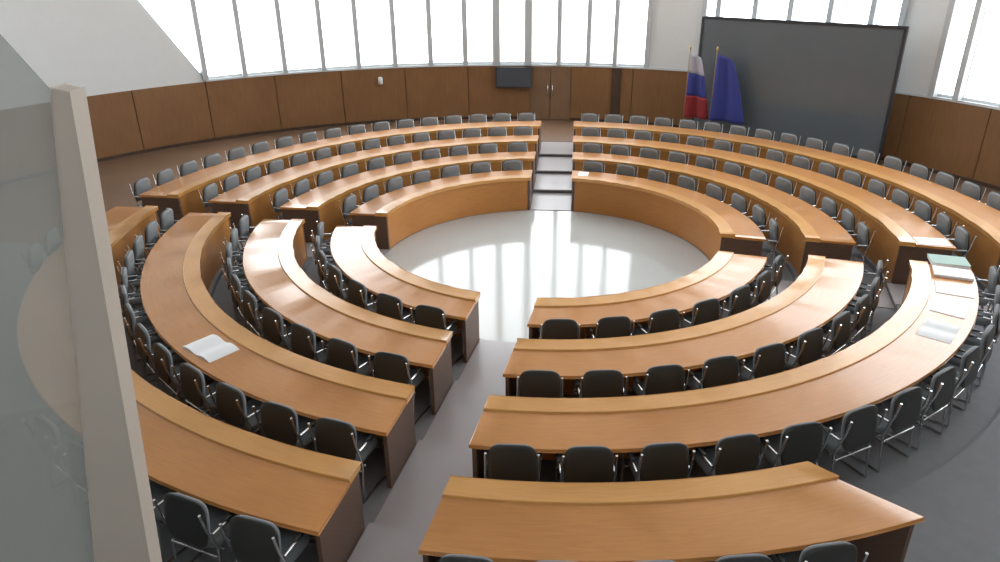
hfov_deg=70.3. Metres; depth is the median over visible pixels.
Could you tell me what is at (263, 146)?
chair
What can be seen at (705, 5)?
trim
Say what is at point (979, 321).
chair
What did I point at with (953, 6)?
trim
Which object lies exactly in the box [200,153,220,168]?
chair
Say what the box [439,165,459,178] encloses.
chair
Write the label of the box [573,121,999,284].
curved desk
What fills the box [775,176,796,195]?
chair
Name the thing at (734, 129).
chair
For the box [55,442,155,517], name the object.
chair
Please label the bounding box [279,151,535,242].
curved desk
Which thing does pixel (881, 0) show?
window
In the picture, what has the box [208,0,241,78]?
window
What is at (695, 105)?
flag
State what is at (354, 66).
window
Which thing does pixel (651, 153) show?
chair
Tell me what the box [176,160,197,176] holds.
chair
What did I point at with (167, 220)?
chair
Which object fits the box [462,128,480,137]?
chair
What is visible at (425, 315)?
chair
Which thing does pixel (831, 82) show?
screen
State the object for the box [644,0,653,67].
trim
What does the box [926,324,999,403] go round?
chair
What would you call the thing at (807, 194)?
chair
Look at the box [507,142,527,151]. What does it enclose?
chair
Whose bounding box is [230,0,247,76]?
trim
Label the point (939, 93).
window
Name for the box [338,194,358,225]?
chair
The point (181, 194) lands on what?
curved desk
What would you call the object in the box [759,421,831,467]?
chair
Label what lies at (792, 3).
trim
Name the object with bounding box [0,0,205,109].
wall
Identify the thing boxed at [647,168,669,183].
chair
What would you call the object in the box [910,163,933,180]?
chair
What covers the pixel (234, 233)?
chair
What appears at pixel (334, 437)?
chair
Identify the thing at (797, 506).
curved desk
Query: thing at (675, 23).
trim
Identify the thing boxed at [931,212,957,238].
chair
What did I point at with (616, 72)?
trim
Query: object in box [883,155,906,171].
chair
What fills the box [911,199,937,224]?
chair
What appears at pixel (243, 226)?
chair
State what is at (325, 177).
chair
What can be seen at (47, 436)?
chair
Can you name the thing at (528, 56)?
trim
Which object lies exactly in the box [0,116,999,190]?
baseboard
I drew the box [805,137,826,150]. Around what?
chair
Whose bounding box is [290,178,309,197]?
chair
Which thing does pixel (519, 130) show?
chair
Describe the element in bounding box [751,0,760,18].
trim
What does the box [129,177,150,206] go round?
chair
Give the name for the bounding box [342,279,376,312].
chair
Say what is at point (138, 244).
chair
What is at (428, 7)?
trim
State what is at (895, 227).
curved desk
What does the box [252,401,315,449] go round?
chair
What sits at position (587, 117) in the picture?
chair
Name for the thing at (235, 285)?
chair
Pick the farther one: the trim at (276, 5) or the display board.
the display board
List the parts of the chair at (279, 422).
frame, backrest, frame, seat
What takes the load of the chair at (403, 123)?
on the floor at (952, 481)
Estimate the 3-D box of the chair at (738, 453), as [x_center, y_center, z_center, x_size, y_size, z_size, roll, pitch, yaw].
[2.213,1.812,7.036,0.555,0.938,0.562,-6,25,-12]
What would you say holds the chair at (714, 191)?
on the floor at (952, 481)
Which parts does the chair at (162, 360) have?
frame, backrest, cross rail, frame, seat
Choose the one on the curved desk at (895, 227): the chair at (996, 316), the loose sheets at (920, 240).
the loose sheets at (920, 240)
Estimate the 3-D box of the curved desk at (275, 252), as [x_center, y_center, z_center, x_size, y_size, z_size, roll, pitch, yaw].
[-2.815,0.302,10.880,1.708,0.778,6.452,-16,29,-31]
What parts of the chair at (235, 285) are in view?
frame, backrest, frame, seat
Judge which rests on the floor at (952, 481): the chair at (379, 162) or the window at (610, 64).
the chair at (379, 162)
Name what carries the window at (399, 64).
in the wall at (959, 139)
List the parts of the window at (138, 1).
frame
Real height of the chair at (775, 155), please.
0.938 m
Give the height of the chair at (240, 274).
0.938 m
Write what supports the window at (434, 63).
in the wall at (959, 139)
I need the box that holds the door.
[530,66,570,119]
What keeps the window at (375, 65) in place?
in the wall at (959, 139)
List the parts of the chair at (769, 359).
seat, frame, backrest, frame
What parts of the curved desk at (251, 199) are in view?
panel, panel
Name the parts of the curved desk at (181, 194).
panel, panel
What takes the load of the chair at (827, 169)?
on the floor at (952, 481)
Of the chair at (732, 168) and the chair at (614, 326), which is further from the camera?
the chair at (732, 168)
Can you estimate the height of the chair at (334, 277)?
0.938 m
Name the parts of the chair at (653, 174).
backrest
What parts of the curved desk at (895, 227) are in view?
panel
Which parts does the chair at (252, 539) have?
frame, backrest, frame, seat, armrest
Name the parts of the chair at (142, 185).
frame, backrest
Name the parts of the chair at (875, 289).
seat, frame, backrest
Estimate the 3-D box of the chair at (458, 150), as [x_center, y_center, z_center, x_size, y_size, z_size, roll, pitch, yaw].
[-0.949,-2.871,17.662,0.555,0.938,0.562,-10,26,-19]
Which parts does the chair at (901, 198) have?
backrest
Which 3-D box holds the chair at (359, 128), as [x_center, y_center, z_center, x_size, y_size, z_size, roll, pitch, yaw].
[-3.776,-3.745,19.272,0.555,0.938,0.562,-15,28,-29]
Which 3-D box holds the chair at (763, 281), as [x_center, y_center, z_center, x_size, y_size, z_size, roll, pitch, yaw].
[3.798,0.256,10.829,0.562,0.938,0.555,19,31,37]
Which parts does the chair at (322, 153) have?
backrest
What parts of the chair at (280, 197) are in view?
frame, backrest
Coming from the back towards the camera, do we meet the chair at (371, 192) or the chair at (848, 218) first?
the chair at (371, 192)
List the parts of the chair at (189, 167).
backrest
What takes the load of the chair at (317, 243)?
on the floor at (952, 481)
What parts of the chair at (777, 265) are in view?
seat, frame, frame, backrest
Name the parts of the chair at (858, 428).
seat, frame, cross rail, backrest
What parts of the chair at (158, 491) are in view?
seat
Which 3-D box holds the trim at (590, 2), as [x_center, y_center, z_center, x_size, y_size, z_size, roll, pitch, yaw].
[2.840,-10.699,21.470,0.140,8.050,0.300,6,25,15]
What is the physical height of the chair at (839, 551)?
0.938 m
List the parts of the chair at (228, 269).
backrest, frame, frame, seat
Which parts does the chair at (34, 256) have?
frame, backrest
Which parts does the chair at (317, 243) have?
backrest, frame, frame, seat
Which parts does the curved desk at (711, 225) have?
panel, panel, panel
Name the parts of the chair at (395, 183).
backrest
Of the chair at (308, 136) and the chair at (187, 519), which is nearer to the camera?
the chair at (187, 519)
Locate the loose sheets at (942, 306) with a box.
[930,298,970,318]
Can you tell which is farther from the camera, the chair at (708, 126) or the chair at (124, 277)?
the chair at (708, 126)
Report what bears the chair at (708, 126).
on the floor at (952, 481)
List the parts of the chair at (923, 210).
backrest, frame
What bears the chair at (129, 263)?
on the floor at (952, 481)
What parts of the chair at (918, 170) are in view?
backrest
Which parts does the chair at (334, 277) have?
backrest, frame, seat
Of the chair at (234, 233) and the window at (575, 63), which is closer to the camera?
the chair at (234, 233)
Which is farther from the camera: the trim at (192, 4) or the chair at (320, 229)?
the trim at (192, 4)
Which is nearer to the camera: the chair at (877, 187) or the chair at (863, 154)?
the chair at (877, 187)
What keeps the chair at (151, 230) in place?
on the floor at (952, 481)
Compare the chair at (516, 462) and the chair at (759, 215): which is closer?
the chair at (516, 462)
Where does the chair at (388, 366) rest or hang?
on the floor at (952, 481)
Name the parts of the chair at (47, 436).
frame, backrest, cross rail, armrest, frame, seat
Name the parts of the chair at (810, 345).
seat, frame, backrest, frame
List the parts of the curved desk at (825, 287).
panel, panel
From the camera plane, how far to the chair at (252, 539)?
5.69 m
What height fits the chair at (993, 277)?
0.938 m
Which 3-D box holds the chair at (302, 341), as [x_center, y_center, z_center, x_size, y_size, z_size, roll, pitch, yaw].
[-2.382,0.935,9.279,0.555,0.938,0.562,18,30,35]
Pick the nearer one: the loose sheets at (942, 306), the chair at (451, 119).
the loose sheets at (942, 306)
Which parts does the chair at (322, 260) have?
frame, backrest, frame, seat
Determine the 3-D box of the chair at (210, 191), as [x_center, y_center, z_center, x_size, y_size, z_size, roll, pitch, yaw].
[-5.729,-1.516,14.582,0.562,0.938,0.555,5,25,12]
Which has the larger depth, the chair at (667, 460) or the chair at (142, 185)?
the chair at (142, 185)
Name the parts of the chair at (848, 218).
backrest, frame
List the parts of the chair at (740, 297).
seat, frame, backrest, frame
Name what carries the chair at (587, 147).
on the floor at (952, 481)
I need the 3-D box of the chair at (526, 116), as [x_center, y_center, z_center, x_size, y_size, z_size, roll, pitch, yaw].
[0.762,-4.366,20.540,0.555,0.938,0.562,-1,24,0]
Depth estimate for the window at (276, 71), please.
21.92 m
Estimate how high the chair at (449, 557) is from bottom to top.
0.938 m
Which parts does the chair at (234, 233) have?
frame, backrest, frame, seat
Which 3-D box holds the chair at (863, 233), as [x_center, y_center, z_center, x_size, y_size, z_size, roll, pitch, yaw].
[6.078,-0.556,12.377,0.562,0.938,0.555,3,25,7]
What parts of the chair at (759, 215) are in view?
backrest, frame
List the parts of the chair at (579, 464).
armrest, frame, backrest, frame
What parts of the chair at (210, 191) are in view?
frame, backrest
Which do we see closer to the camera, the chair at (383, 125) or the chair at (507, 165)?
the chair at (507, 165)
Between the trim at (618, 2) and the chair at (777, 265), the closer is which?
the chair at (777, 265)
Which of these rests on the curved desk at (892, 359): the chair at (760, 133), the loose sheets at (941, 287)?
the loose sheets at (941, 287)
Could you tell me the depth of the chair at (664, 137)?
18.32 m
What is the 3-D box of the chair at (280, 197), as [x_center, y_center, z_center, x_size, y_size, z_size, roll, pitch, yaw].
[-4.261,-1.388,14.460,0.562,0.938,0.555,7,25,16]
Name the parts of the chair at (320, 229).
backrest, seat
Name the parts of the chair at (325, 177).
backrest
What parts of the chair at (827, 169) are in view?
backrest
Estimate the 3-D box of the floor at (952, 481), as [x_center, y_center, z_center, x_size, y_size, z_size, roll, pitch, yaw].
[-0.045,-0.307,13.238,27.257,0.452,27.257,-1,24,0]
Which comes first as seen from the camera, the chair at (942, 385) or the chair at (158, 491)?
the chair at (158, 491)
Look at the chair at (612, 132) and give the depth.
18.87 m
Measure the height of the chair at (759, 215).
0.938 m
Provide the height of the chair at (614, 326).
0.938 m
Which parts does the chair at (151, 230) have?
frame, backrest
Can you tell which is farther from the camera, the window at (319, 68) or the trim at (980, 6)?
the window at (319, 68)
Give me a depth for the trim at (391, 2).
22.77 m
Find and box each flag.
[683,45,707,118]
[709,47,743,123]
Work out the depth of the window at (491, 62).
23.61 m
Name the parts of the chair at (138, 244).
frame, backrest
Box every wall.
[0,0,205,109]
[0,66,999,186]
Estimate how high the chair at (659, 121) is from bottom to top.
0.938 m
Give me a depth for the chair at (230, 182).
15.00 m
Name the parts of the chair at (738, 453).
armrest, seat, frame, backrest, frame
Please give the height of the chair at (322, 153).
0.938 m
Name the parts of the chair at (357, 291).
backrest, frame, seat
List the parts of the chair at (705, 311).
seat, frame, backrest, frame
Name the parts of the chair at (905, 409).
frame, seat, cross rail, backrest, frame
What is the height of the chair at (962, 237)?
0.938 m
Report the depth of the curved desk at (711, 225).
14.69 m
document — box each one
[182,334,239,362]
[916,318,959,343]
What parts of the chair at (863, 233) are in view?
seat, frame, backrest, frame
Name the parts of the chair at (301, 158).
backrest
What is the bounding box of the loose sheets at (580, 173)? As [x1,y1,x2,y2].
[578,172,588,175]
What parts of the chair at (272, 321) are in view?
frame, backrest, seat, frame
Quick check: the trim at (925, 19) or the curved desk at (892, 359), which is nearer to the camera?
the curved desk at (892, 359)
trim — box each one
[187,0,208,80]
[205,64,999,109]
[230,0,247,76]
[273,0,287,72]
[314,0,326,70]
[350,0,360,68]
[389,0,397,66]
[426,0,432,65]
[462,0,467,64]
[492,0,499,64]
[524,0,532,64]
[556,0,562,64]
[585,0,592,65]
[610,68,621,113]
[612,0,620,66]
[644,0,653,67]
[649,0,702,69]
[697,0,710,54]
[715,0,723,16]
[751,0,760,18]
[786,0,797,19]
[826,0,838,22]
[867,0,882,24]
[896,0,949,94]
[897,0,909,25]
[927,0,962,96]
[952,0,990,100]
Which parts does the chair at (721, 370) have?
seat, frame, backrest, frame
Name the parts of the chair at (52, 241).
frame, backrest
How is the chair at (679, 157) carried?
on the floor at (952, 481)
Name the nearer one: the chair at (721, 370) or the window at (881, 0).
the chair at (721, 370)
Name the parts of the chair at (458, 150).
backrest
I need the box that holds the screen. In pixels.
[692,16,908,161]
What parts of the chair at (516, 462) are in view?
frame, backrest, frame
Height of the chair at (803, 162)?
0.938 m
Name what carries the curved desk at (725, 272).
on the floor at (952, 481)
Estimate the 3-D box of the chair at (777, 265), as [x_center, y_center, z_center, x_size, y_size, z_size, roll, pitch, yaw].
[4.192,0.024,11.333,0.562,0.938,0.555,14,28,29]
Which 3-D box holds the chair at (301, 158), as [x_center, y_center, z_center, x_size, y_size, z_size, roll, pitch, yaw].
[-4.580,-2.524,16.785,0.562,0.938,0.555,18,30,35]
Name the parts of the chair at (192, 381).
frame, backrest, cross rail, seat, frame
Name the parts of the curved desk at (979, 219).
panel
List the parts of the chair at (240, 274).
backrest, frame, seat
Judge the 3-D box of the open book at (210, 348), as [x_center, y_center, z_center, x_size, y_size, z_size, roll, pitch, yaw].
[-3.543,0.809,8.690,0.620,0.034,0.400,18,30,35]
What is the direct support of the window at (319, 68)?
in the wall at (959, 139)
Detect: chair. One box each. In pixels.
[20,242,49,276]
[23,415,88,508]
[37,227,63,257]
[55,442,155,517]
[56,223,63,237]
[116,266,142,308]
[117,250,144,309]
[119,284,150,354]
[122,303,180,376]
[126,235,153,272]
[126,323,186,395]
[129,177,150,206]
[139,220,164,252]
[145,343,215,412]
[150,483,190,561]
[152,168,173,186]
[152,492,237,561]
[154,208,178,235]
[171,363,247,429]
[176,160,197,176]
[198,183,219,212]
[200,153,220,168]
[207,382,262,432]
[219,174,239,192]
[219,515,314,561]
[220,242,244,302]
[221,257,254,320]
[224,228,247,265]
[224,274,268,336]
[225,147,244,161]
[233,214,256,248]
[236,290,291,350]
[241,166,260,182]
[249,141,268,154]
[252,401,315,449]
[255,307,316,350]
[264,159,283,174]
[269,188,289,219]
[273,136,293,148]
[284,323,327,363]
[288,152,308,167]
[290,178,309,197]
[298,132,317,143]
[308,417,386,503]
[310,235,338,292]
[311,221,332,255]
[312,147,331,160]
[312,250,348,291]
[313,170,332,187]
[321,338,373,375]
[322,128,341,138]
[322,264,371,300]
[336,142,355,154]
[338,163,358,178]
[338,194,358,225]
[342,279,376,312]
[347,124,365,134]
[359,184,378,204]
[361,138,380,150]
[365,157,384,170]
[368,352,430,423]
[371,121,389,131]
[371,293,414,322]
[383,176,403,193]
[386,135,405,145]
[392,152,412,164]
[396,119,413,128]
[410,169,430,184]
[410,305,463,366]
[411,132,429,142]
[420,117,437,125]
[420,148,440,159]
[436,130,455,139]
[437,554,492,561]
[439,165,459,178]
[444,115,461,123]
[448,145,468,156]
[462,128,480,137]
[469,114,486,122]
[469,161,490,173]
[477,143,497,153]
[484,443,541,481]
[487,127,506,135]
[493,113,510,121]
[501,160,522,170]
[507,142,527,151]
[513,126,532,134]
[516,370,563,397]
[517,112,534,120]
[537,560,574,561]
[538,319,580,338]
[555,446,617,482]
[573,370,627,397]
[581,113,598,121]
[581,127,600,136]
[582,143,602,153]
[583,161,604,172]
[584,316,634,338]
[604,114,622,122]
[607,128,626,137]
[610,145,631,155]
[616,164,637,176]
[620,442,694,481]
[626,364,689,395]
[629,115,647,124]
[633,130,653,140]
[633,309,684,335]
[635,560,674,561]
[639,147,660,159]
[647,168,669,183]
[654,117,672,126]
[660,132,679,143]
[668,151,689,163]
[677,174,699,191]
[679,119,698,128]
[680,298,725,327]
[684,355,744,389]
[686,136,706,146]
[689,433,767,475]
[695,156,716,169]
[703,122,722,132]
[705,183,726,202]
[707,553,772,561]
[713,139,733,151]
[720,285,756,318]
[723,161,744,176]
[724,270,777,307]
[729,125,748,135]
[729,192,750,215]
[738,343,792,380]
[739,144,760,156]
[748,204,770,255]
[748,255,788,302]
[749,168,771,185]
[755,128,774,139]
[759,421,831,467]
[760,218,783,273]
[766,149,787,162]
[767,541,868,561]
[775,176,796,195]
[780,133,800,144]
[785,328,830,369]
[788,311,858,368]
[792,155,813,170]
[799,185,820,206]
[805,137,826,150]
[818,162,840,178]
[819,196,842,220]
[821,294,877,357]
[821,404,887,477]
[828,277,886,342]
[832,143,853,156]
[836,208,860,236]
[843,169,865,187]
[846,386,931,472]
[850,221,875,264]
[856,260,888,324]
[857,149,879,163]
[867,178,890,198]
[881,366,966,450]
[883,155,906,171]
[891,188,914,210]
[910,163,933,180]
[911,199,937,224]
[918,346,989,426]
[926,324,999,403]
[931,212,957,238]
[935,171,959,190]
[948,225,976,257]
[958,304,999,379]
[961,181,986,201]
[974,285,999,329]
[975,265,999,330]
[986,191,999,210]
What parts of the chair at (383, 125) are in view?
backrest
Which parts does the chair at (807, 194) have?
backrest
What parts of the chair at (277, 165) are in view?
backrest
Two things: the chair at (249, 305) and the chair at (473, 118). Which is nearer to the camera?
the chair at (249, 305)
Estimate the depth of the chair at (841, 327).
9.17 m
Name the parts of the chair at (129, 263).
backrest, frame, seat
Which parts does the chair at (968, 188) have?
backrest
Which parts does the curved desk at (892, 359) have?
panel, panel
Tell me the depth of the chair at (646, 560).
5.22 m
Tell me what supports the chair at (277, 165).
on the floor at (952, 481)
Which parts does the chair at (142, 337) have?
backrest, frame, seat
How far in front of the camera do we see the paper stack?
10.43 m
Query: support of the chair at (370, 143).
on the floor at (952, 481)
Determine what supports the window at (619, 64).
in the wall at (959, 139)
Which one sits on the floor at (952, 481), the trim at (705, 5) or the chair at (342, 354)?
the chair at (342, 354)
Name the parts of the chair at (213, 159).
backrest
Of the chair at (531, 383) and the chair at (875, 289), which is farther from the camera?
the chair at (875, 289)
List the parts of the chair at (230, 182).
backrest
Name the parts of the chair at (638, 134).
backrest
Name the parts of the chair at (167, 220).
frame, backrest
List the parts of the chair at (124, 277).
backrest, frame, seat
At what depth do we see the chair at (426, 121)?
20.09 m
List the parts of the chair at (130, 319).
backrest, frame, seat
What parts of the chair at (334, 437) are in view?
frame, backrest, seat, frame, armrest, cross rail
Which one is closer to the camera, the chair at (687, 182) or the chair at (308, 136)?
the chair at (687, 182)
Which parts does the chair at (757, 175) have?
backrest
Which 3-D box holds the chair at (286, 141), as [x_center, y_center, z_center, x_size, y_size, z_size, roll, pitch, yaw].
[-5.325,-3.172,18.041,0.562,0.938,0.555,21,32,39]
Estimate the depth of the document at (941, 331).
8.89 m
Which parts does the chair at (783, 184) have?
backrest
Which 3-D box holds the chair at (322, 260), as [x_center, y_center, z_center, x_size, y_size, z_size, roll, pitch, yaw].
[-2.713,-0.067,11.697,0.562,0.938,0.555,-11,26,-21]
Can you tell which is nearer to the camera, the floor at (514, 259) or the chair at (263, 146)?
the floor at (514, 259)
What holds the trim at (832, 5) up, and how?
attached to the wall at (959, 139)
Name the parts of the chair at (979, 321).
seat, frame, backrest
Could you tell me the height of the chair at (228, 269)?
0.938 m
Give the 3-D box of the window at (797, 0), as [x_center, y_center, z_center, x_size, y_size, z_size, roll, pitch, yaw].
[8.521,-9.395,18.448,0.081,8.045,1.056,-23,32,-40]
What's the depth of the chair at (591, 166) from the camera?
16.46 m
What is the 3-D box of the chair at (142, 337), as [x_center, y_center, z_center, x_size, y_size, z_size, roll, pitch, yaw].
[-4.329,0.942,9.115,0.562,0.938,0.555,-20,31,-37]
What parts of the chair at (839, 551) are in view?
armrest, seat, backrest, frame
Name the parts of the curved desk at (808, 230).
panel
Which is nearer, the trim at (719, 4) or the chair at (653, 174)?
the chair at (653, 174)
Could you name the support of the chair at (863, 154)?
on the floor at (952, 481)
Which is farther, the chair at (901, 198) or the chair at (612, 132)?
the chair at (612, 132)
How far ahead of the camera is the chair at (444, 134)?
18.89 m
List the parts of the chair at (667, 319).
seat, frame, frame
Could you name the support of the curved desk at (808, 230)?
on the floor at (952, 481)
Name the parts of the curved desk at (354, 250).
panel, panel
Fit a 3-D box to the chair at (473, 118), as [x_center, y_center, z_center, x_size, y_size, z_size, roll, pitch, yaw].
[-0.607,-4.302,20.430,0.555,0.938,0.562,-4,25,-7]
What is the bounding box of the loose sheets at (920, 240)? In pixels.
[913,237,951,245]
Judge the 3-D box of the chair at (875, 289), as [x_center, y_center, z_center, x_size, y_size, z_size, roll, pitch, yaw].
[5.205,0.368,10.355,0.562,0.938,0.555,16,29,32]
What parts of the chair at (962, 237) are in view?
backrest, frame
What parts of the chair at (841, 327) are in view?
frame, cross rail, seat, backrest, frame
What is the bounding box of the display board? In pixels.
[496,67,531,87]
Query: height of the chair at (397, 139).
0.938 m
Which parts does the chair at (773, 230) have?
seat, frame, backrest, frame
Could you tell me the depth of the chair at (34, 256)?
11.15 m
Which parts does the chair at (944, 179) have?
backrest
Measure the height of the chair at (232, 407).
0.938 m
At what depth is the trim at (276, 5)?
21.67 m
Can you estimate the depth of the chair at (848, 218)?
12.77 m
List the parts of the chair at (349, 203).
frame, backrest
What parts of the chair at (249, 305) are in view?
backrest, frame, frame, seat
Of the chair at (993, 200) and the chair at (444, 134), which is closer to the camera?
the chair at (993, 200)
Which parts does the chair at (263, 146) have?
backrest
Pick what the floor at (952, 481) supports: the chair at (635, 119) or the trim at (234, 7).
the chair at (635, 119)
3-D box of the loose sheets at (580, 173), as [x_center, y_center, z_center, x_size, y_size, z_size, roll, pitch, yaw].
[1.897,-2.438,16.164,0.220,0.007,0.310,5,25,12]
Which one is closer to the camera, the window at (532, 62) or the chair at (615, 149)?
the chair at (615, 149)
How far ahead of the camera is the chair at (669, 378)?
8.05 m
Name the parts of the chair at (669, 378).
armrest, frame, seat, frame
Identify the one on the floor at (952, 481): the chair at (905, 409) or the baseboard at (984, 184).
the chair at (905, 409)
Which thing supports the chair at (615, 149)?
on the floor at (952, 481)
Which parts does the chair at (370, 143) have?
backrest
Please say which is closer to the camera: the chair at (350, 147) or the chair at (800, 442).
the chair at (800, 442)
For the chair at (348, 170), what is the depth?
16.09 m
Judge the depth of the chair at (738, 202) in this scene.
13.97 m
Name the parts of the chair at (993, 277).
seat, frame, frame, backrest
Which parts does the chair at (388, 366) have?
frame, seat, frame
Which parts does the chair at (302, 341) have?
backrest, frame, seat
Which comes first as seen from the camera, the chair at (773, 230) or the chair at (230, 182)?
the chair at (773, 230)
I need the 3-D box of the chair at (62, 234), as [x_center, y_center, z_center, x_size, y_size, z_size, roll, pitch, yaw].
[-7.386,-0.719,12.664,0.562,0.938,0.555,-1,24,-2]
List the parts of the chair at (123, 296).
backrest, frame, seat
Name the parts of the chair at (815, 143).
backrest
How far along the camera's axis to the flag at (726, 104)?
20.16 m
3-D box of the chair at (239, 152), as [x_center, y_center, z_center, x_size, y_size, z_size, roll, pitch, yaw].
[-6.149,-2.710,17.040,0.562,0.938,0.555,15,29,31]
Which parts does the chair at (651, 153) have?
backrest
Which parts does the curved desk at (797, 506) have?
panel, panel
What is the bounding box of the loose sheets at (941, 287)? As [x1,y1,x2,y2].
[935,281,973,298]
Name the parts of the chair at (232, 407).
backrest, frame, seat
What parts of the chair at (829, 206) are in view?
backrest, frame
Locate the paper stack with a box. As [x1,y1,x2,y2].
[932,265,973,281]
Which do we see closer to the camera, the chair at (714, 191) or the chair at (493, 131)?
the chair at (714, 191)
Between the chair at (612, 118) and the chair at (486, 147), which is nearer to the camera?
the chair at (486, 147)
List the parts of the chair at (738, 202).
backrest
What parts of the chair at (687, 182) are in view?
backrest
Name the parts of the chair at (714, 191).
backrest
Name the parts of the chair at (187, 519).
frame, backrest, cross rail, frame, seat, armrest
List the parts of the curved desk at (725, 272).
panel, panel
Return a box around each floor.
[0,119,999,561]
[385,210,708,342]
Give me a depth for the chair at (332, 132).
18.84 m
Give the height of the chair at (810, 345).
0.938 m
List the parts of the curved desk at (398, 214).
panel, panel, panel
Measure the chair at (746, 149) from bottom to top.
0.938 m
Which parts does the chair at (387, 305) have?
frame, backrest, frame, seat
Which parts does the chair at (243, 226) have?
frame, backrest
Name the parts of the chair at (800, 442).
seat, frame, backrest, frame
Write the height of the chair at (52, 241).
0.938 m
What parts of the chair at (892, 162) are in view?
backrest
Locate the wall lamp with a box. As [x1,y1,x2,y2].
[378,77,382,84]
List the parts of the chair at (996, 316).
seat, frame, backrest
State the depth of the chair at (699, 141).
17.95 m
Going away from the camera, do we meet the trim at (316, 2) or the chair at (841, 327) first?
the chair at (841, 327)
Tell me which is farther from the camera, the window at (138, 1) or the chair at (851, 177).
the window at (138, 1)
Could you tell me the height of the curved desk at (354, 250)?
0.778 m
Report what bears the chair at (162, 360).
on the floor at (952, 481)
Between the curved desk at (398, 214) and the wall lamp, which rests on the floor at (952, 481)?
the curved desk at (398, 214)
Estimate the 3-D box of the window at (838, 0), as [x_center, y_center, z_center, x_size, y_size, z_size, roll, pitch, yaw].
[9.271,-9.060,17.689,0.081,8.045,1.079,-19,30,-35]
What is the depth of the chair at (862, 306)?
9.63 m
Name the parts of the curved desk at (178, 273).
panel, panel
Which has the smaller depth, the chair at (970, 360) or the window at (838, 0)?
the chair at (970, 360)
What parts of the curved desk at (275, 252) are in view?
panel, panel, panel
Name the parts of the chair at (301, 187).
backrest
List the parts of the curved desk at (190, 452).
panel, panel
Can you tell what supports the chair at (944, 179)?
on the floor at (952, 481)
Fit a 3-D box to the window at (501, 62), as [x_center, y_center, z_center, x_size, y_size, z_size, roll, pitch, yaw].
[0.385,-10.894,21.953,1.011,8.045,0.080,1,24,5]
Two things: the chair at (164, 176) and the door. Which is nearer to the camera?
the chair at (164, 176)
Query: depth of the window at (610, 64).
22.96 m
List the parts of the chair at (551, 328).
frame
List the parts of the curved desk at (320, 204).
panel, panel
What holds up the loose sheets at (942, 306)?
on the curved desk at (892, 359)
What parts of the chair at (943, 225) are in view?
backrest, frame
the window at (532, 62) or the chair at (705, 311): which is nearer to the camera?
the chair at (705, 311)
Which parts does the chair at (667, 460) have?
armrest, frame, seat, backrest, frame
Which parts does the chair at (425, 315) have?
frame, seat, frame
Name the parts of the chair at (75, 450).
frame, backrest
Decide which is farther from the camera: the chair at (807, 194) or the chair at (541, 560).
the chair at (807, 194)
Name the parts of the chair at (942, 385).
seat, frame, cross rail, backrest, frame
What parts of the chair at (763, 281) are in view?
seat, frame, backrest, frame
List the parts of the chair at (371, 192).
backrest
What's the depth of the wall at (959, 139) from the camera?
21.65 m
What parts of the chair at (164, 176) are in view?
backrest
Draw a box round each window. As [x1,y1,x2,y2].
[136,0,201,76]
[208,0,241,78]
[248,0,281,74]
[288,0,320,71]
[326,2,355,68]
[361,0,392,66]
[398,0,428,65]
[430,0,462,64]
[466,4,492,63]
[500,61,523,63]
[532,62,555,63]
[561,0,585,64]
[591,0,611,65]
[618,0,643,66]
[794,0,797,20]
[834,0,838,22]
[876,0,882,24]
[938,0,961,97]
[963,0,999,105]
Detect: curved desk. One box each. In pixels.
[17,205,364,561]
[138,121,541,222]
[140,212,415,487]
[208,135,538,234]
[243,219,452,414]
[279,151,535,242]
[330,225,479,362]
[349,169,532,248]
[418,461,924,561]
[469,260,978,477]
[503,255,863,395]
[527,250,766,338]
[572,152,856,275]
[572,170,765,259]
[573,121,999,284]
[573,136,956,284]
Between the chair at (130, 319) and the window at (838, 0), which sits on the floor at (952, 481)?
the chair at (130, 319)
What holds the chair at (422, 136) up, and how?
on the floor at (952, 481)
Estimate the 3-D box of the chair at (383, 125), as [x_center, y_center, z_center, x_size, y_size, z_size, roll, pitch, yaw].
[-3.190,-3.899,19.599,0.555,0.938,0.562,-13,27,-25]
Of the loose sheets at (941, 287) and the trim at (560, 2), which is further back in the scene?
the trim at (560, 2)
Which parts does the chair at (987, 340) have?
seat, frame, backrest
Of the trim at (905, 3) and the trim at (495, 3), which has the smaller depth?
the trim at (905, 3)
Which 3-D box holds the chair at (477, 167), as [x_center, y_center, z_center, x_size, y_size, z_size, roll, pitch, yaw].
[-0.381,-2.269,16.512,0.555,0.938,0.562,-8,25,-17]
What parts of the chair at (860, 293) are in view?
seat, frame, frame, backrest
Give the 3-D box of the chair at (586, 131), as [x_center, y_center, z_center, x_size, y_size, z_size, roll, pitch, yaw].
[2.394,-3.627,19.061,0.555,0.938,0.562,6,25,14]
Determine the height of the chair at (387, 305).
0.938 m
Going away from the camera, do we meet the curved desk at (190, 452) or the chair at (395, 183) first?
the curved desk at (190, 452)
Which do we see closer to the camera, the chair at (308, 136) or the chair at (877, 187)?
the chair at (877, 187)
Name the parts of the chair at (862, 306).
seat, frame, backrest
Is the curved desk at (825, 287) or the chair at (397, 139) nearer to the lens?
the curved desk at (825, 287)
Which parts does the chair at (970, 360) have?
seat, cross rail, frame, backrest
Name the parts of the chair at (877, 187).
backrest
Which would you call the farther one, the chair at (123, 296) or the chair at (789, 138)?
the chair at (789, 138)
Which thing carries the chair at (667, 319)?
on the floor at (952, 481)
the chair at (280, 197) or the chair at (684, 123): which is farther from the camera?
the chair at (684, 123)
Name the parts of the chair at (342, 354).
frame, backrest, frame, seat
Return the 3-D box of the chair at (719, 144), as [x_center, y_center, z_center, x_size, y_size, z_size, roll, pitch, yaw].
[5.392,-3.000,17.604,0.555,0.938,0.562,20,32,38]
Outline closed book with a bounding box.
[927,253,970,269]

